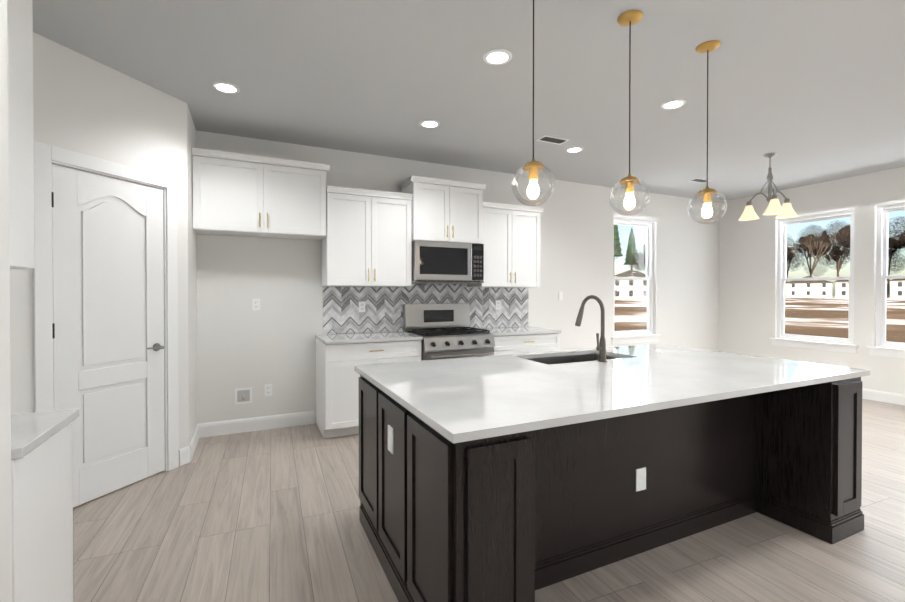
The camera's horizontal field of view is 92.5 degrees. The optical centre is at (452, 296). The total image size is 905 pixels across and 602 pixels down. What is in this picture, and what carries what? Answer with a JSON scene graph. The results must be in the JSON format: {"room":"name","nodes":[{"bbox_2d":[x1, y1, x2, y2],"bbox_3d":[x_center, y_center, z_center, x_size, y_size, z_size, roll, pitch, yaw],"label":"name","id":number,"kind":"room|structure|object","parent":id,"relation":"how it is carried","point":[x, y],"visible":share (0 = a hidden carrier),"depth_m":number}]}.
{"room":"kitchen","nodes":[
{"label":"kitchen","id":0,"kind":"room"},
{"bbox_2d":[0,0,11,601],"bbox_3d":[-0.474,-0.065,-1.133,0.606,2.860,4.900,0,1,-25],"label":"wall","id":1,"kind":"structure","parent":0,"point":[5,505],"depth_m":1.19},
{"bbox_2d":[10,32,191,448],"bbox_3d":[-2.348,-0.099,2.976,0.150,2.860,1.378,0,1,18],"label":"wall","id":2,"kind":"structure","parent":0,"point":[84,105],"depth_m":2.88},
{"bbox_2d":[33,141,178,470],"bbox_3d":[-2.347,0.217,2.955,0.168,2.227,0.901,0,1,18],"label":"door frame","id":3,"kind":"structure","parent":2,"relation":"attached to","point":[46,156],"depth_m":2.69},
{"bbox_2d":[51,164,164,507],"bbox_3d":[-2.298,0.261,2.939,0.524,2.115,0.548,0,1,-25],"label":"pantry door","id":4,"kind":"structure","parent":2,"relation":"in","point":[108,307],"depth_m":2.90},
{"bbox_2d":[183,423,199,464],"bbox_3d":[-2.227,1.259,3.713,0.037,0.130,0.696,0,1,-25],"label":"baseboard","id":5,"kind":"structure","parent":2,"relation":"attached to","point":[188,451],"depth_m":3.56},
{"bbox_2d":[190,114,196,435],"bbox_3d":[-2.360,-0.106,3.811,0.150,2.860,0.425,0,1,-25],"label":"wall","id":6,"kind":"structure","parent":0,"point":[194,299],"depth_m":3.81},
{"bbox_2d":[196,130,718,423],"bbox_3d":[0.426,-0.120,5.436,9.116,2.860,0.150,0,1,-25],"label":"wall","id":7,"kind":"structure","parent":0,"point":[241,343],"depth_m":4.71},
{"bbox_2d":[235,387,251,403],"bbox_3d":[-2.022,0.968,4.193,0.150,0.150,0.036,0,1,-25],"label":"outlet box","id":8,"kind":"object","parent":7,"relation":"attached to","point":[243,395],"depth_m":4.20},
{"bbox_2d":[252,299,259,309],"bbox_3d":[-1.923,0.083,4.247,0.070,0.115,0.009,0,1,-25],"label":"outlet","id":9,"kind":"object","parent":7,"relation":"attached to","point":[255,302],"depth_m":4.24},
{"bbox_2d":[200,411,314,437],"bbox_3d":[-1.901,1.255,4.264,1.055,0.130,0.016,0,1,-25],"label":"baseboard","id":10,"kind":"structure","parent":7,"relation":"attached to","point":[208,429],"depth_m":4.25},
{"bbox_2d":[192,147,329,239],"bbox_3d":[-1.776,-0.924,4.097,1.147,0.690,0.383,0,1,-25],"label":"upper cabinet","id":11,"kind":"object","parent":7,"relation":"attached to","point":[240,194],"visible":1,"depth_m":3.93},
{"bbox_2d":[265,384,271,395],"bbox_3d":[-1.827,0.933,4.300,0.070,0.115,0.009,0,1,-25],"label":"outlet","id":12,"kind":"object","parent":7,"relation":"attached to","point":[268,387],"depth_m":4.30},
{"bbox_2d":[322,185,412,286],"bbox_3d":[-0.888,-0.585,4.517,0.868,0.965,0.383,0,1,-25],"label":"upper cabinet","id":13,"kind":"object","parent":7,"relation":"attached to","point":[367,241],"visible":0.98,"depth_m":4.36},
{"bbox_2d":[323,283,527,333],"bbox_3d":[-0.183,0.125,5.060,2.580,0.539,0.016,0,1,-25],"label":"backsplash","id":14,"kind":"structure","parent":7,"relation":"attached to","point":[360,309],"depth_m":4.88},
{"bbox_2d":[399,175,485,243],"bbox_3d":[-0.109,-0.921,4.857,0.886,0.668,0.423,0,1,-25],"label":"upper cabinet","id":15,"kind":"object","parent":7,"relation":"attached to","point":[445,210],"visible":0.98,"depth_m":4.68},
{"bbox_2d":[412,240,483,283],"bbox_3d":[-0.100,-0.365,4.842,0.814,0.436,0.466,0,1,-25],"label":"microwave","id":16,"kind":"object","parent":15,"relation":"attached to","point":[446,262],"visible":1,"depth_m":4.65},
{"bbox_2d":[467,201,543,286],"bbox_3d":[0.644,-0.591,5.235,0.848,0.965,0.383,0,1,-25],"label":"upper cabinet","id":17,"kind":"object","parent":7,"relation":"attached to","point":[511,237],"visible":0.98,"depth_m":5.08},
{"bbox_2d":[558,292,562,299],"bbox_3d":[1.454,-0.003,5.830,0.070,0.115,0.010,0,1,-25],"label":"outlet","id":18,"kind":"object","parent":7,"relation":"attached to","point":[560,294],"depth_m":5.83},
{"bbox_2d":[611,218,660,344],"bbox_3d":[2.695,-0.221,6.468,0.970,1.835,0.177,0,1,-25],"label":"window","id":19,"kind":"structure","parent":7,"relation":"in","point":[632,336],"depth_m":6.59},
{"bbox_2d":[32,0,904,201],"bbox_3d":[2.144,-1.579,1.761,9.116,0.120,8.240,0,1,-25],"label":"ceiling","id":20,"kind":"structure","parent":0,"point":[809,92],"depth_m":3.05},
{"bbox_2d":[212,81,239,93],"bbox_3d":[-1.661,-1.526,3.180,0.184,0.008,0.184,0,1,-25],"label":"recessed light","id":21,"kind":"object","parent":20,"relation":"in","point":[225,87],"visible":0.98,"depth_m":3.17},
{"bbox_2d":[419,120,439,127],"bbox_3d":[-0.203,-1.532,3.864,0.184,0.008,0.184,0,1,-25],"label":"recessed light","id":22,"kind":"object","parent":20,"relation":"in","point":[429,123],"visible":1,"depth_m":3.85},
{"bbox_2d":[483,49,511,64],"bbox_3d":[0.289,-1.523,2.769,0.184,0.008,0.184,0,1,-25],"label":"recessed light","id":23,"kind":"object","parent":20,"relation":"in","point":[497,57],"visible":1,"depth_m":2.76},
{"bbox_2d":[512,0,554,205],"bbox_3d":[0.393,-0.980,2.104,0.208,1.084,0.208,0,1,-25],"label":"pendant light","id":24,"kind":"object","parent":20,"relation":"hanging from","point":[533,167],"visible":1,"depth_m":2.10},
{"bbox_2d":[536,135,568,144],"bbox_3d":[0.988,-1.536,4.268,0.300,0.007,0.150,0,1,-25],"label":"ceiling vent","id":25,"kind":"object","parent":20,"relation":"in","point":[552,139],"visible":1,"depth_m":4.26},
{"bbox_2d":[565,147,582,152],"bbox_3d":[1.282,-1.538,4.561,0.184,0.008,0.184,0,1,-25],"label":"recessed light","id":26,"kind":"object","parent":20,"relation":"in","point":[573,149],"visible":1,"depth_m":4.55},
{"bbox_2d":[609,10,649,215],"bbox_3d":[0.972,-0.982,2.376,0.208,1.084,0.208,0,1,-25],"label":"pendant light","id":27,"kind":"object","parent":20,"relation":"hanging from","point":[630,18],"visible":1,"depth_m":2.37},
{"bbox_2d":[661,99,685,109],"bbox_3d":[1.764,-1.529,3.461,0.184,0.008,0.184,0,1,-25],"label":"recessed light","id":28,"kind":"object","parent":20,"relation":"in","point":[673,104],"visible":1,"depth_m":3.46},
{"bbox_2d":[687,178,712,182],"bbox_3d":[3.322,-1.549,5.816,0.300,0.007,0.150,0,1,-25],"label":"ceiling vent","id":29,"kind":"object","parent":20,"relation":"in","point":[699,180],"visible":0.88,"depth_m":5.80},
{"bbox_2d":[688,40,726,223],"bbox_3d":[1.560,-0.985,2.652,0.208,1.084,0.208,0,1,-25],"label":"pendant light","id":30,"kind":"object","parent":20,"relation":"hanging from","point":[707,192],"visible":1,"depth_m":2.65},
{"bbox_2d":[739,153,797,220],"bbox_3d":[3.461,-1.205,4.762,0.539,0.678,0.524,0,1,-25],"label":"chandelier","id":31,"kind":"object","parent":20,"relation":"hanging from","point":[784,210],"visible":1,"depth_m":4.71},
{"bbox_2d":[73,399,904,601],"bbox_3d":[2.144,1.391,1.786,9.116,0.100,8.240,0,1,-25],"label":"floor","id":32,"kind":"structure","parent":0,"point":[269,515],"depth_m":2.32},
{"bbox_2d":[11,409,78,601],"bbox_3d":[-1.600,0.886,1.308,0.625,0.914,0.458,0,1,-25],"label":"base cabinet","id":33,"kind":"object","parent":32,"relation":"on","point":[42,501],"visible":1,"depth_m":1.40},
{"bbox_2d":[315,332,422,437],"bbox_3d":[-0.854,0.861,4.395,0.945,0.914,0.653,0,1,-25],"label":"base cabinet","id":34,"kind":"object","parent":32,"relation":"on","point":[339,357],"visible":0.62,"depth_m":4.06},
{"bbox_2d":[403,303,494,360],"bbox_3d":[-0.041,0.703,4.726,0.802,1.223,0.726,0,1,-25],"label":"range","id":35,"kind":"object","parent":32,"relation":"on","point":[444,331],"visible":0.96,"depth_m":4.62},
{"bbox_2d":[478,326,560,354],"bbox_3d":[0.721,0.855,5.134,0.915,0.914,0.653,0,1,-25],"label":"base cabinet","id":36,"kind":"object","parent":32,"relation":"on","point":[516,340],"visible":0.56,"depth_m":4.89},
{"bbox_2d":[354,368,869,601],"bbox_3d":[0.879,0.891,2.554,2.589,0.884,1.414,0,1,-25],"label":"kitchen island","id":37,"kind":"object","parent":32,"relation":"on","point":[522,477],"depth_m":2.16},
{"bbox_2d":[354,344,869,439],"bbox_3d":[0.891,0.434,2.537,2.620,0.030,1.400,0,1,-25],"label":"island countertop","id":38,"kind":"structure","parent":37,"relation":"on","point":[468,396],"depth_m":2.12},
{"bbox_2d":[526,352,613,363],"bbox_3d":[0.844,0.554,2.992,0.784,0.241,0.435,0,1,-25],"label":"sink","id":39,"kind":"object","parent":38,"relation":"in","point":[565,356],"depth_m":3.21},
{"bbox_2d":[575,295,607,361],"bbox_3d":[0.894,0.204,2.846,0.091,0.422,0.279,0,1,-25],"label":"faucet","id":40,"kind":"object","parent":38,"relation":"on","point":[601,346],"visible":1,"depth_m":2.75},
{"bbox_2d":[718,167,904,394],"bbox_3d":[6.234,-0.105,3.610,0.150,2.860,8.090,0,1,-25],"label":"wall","id":41,"kind":"structure","parent":0,"point":[748,256],"depth_m":6.22},
{"bbox_2d":[770,209,858,353],"bbox_3d":[5.053,-0.198,6.059,0.177,1.875,1.030,0,1,-25],"label":"window","id":42,"kind":"structure","parent":41,"relation":"in","point":[844,345],"depth_m":6.09},
{"bbox_2d":[862,388,904,405],"bbox_3d":[5.395,1.247,5.216,0.016,0.130,4.490,0,1,-25],"label":"baseboard","id":43,"kind":"structure","parent":41,"relation":"attached to","point":[881,396],"depth_m":5.35},
{"bbox_2d":[867,202,904,358],"bbox_3d":[5.533,-0.189,5.037,0.177,1.875,1.030,0,1,-25],"label":"window","id":44,"kind":"structure","parent":41,"relation":"in","point":[884,347],"depth_m":5.41},
{"bbox_3d":[-1.132,-0.070,-0.621,0.150,2.860,6.687,0,1,-25],"label":"wall","id":45,"kind":"structure","parent":0,"visible":0},
{"bbox_2d":[7,0,34,268],"bbox_3d":[-1.712,-0.708,1.326,0.448,1.215,0.610,0,1,-25],"label":"upper cabinet","id":46,"kind":"object","parent":45,"relation":"attached to","point":[20,129],"visible":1,"depth_m":1.60},
{"label":"outside","id":47,"kind":"structure","parent":0,"visible":0},
{"bbox_2d":[614,296,904,342],"bbox_3d":[24.092,1.352,66.462,400.000,0.001,400.000,0,1,-25],"label":"ground","id":48,"kind":"structure","parent":47,"point":[835,328],"depth_m":32.97},
{"bbox_2d":[614,270,904,299],"bbox_3d":[90.385,-3.444,122.757,154.839,8.654,117.428,0,1,-25],"label":"houses","id":49,"kind":"structure","parent":48,"relation":"on","point":[627,287],"depth_m":144.34},
{"bbox_2d":[614,216,904,296],"bbox_3d":[105.933,-17.866,147.836,207.280,37.080,174.883,0,1,-25],"label":"trees","id":50,"kind":"object","parent":48,"relation":"on","point":[815,245],"depth_m":174.99}
]}

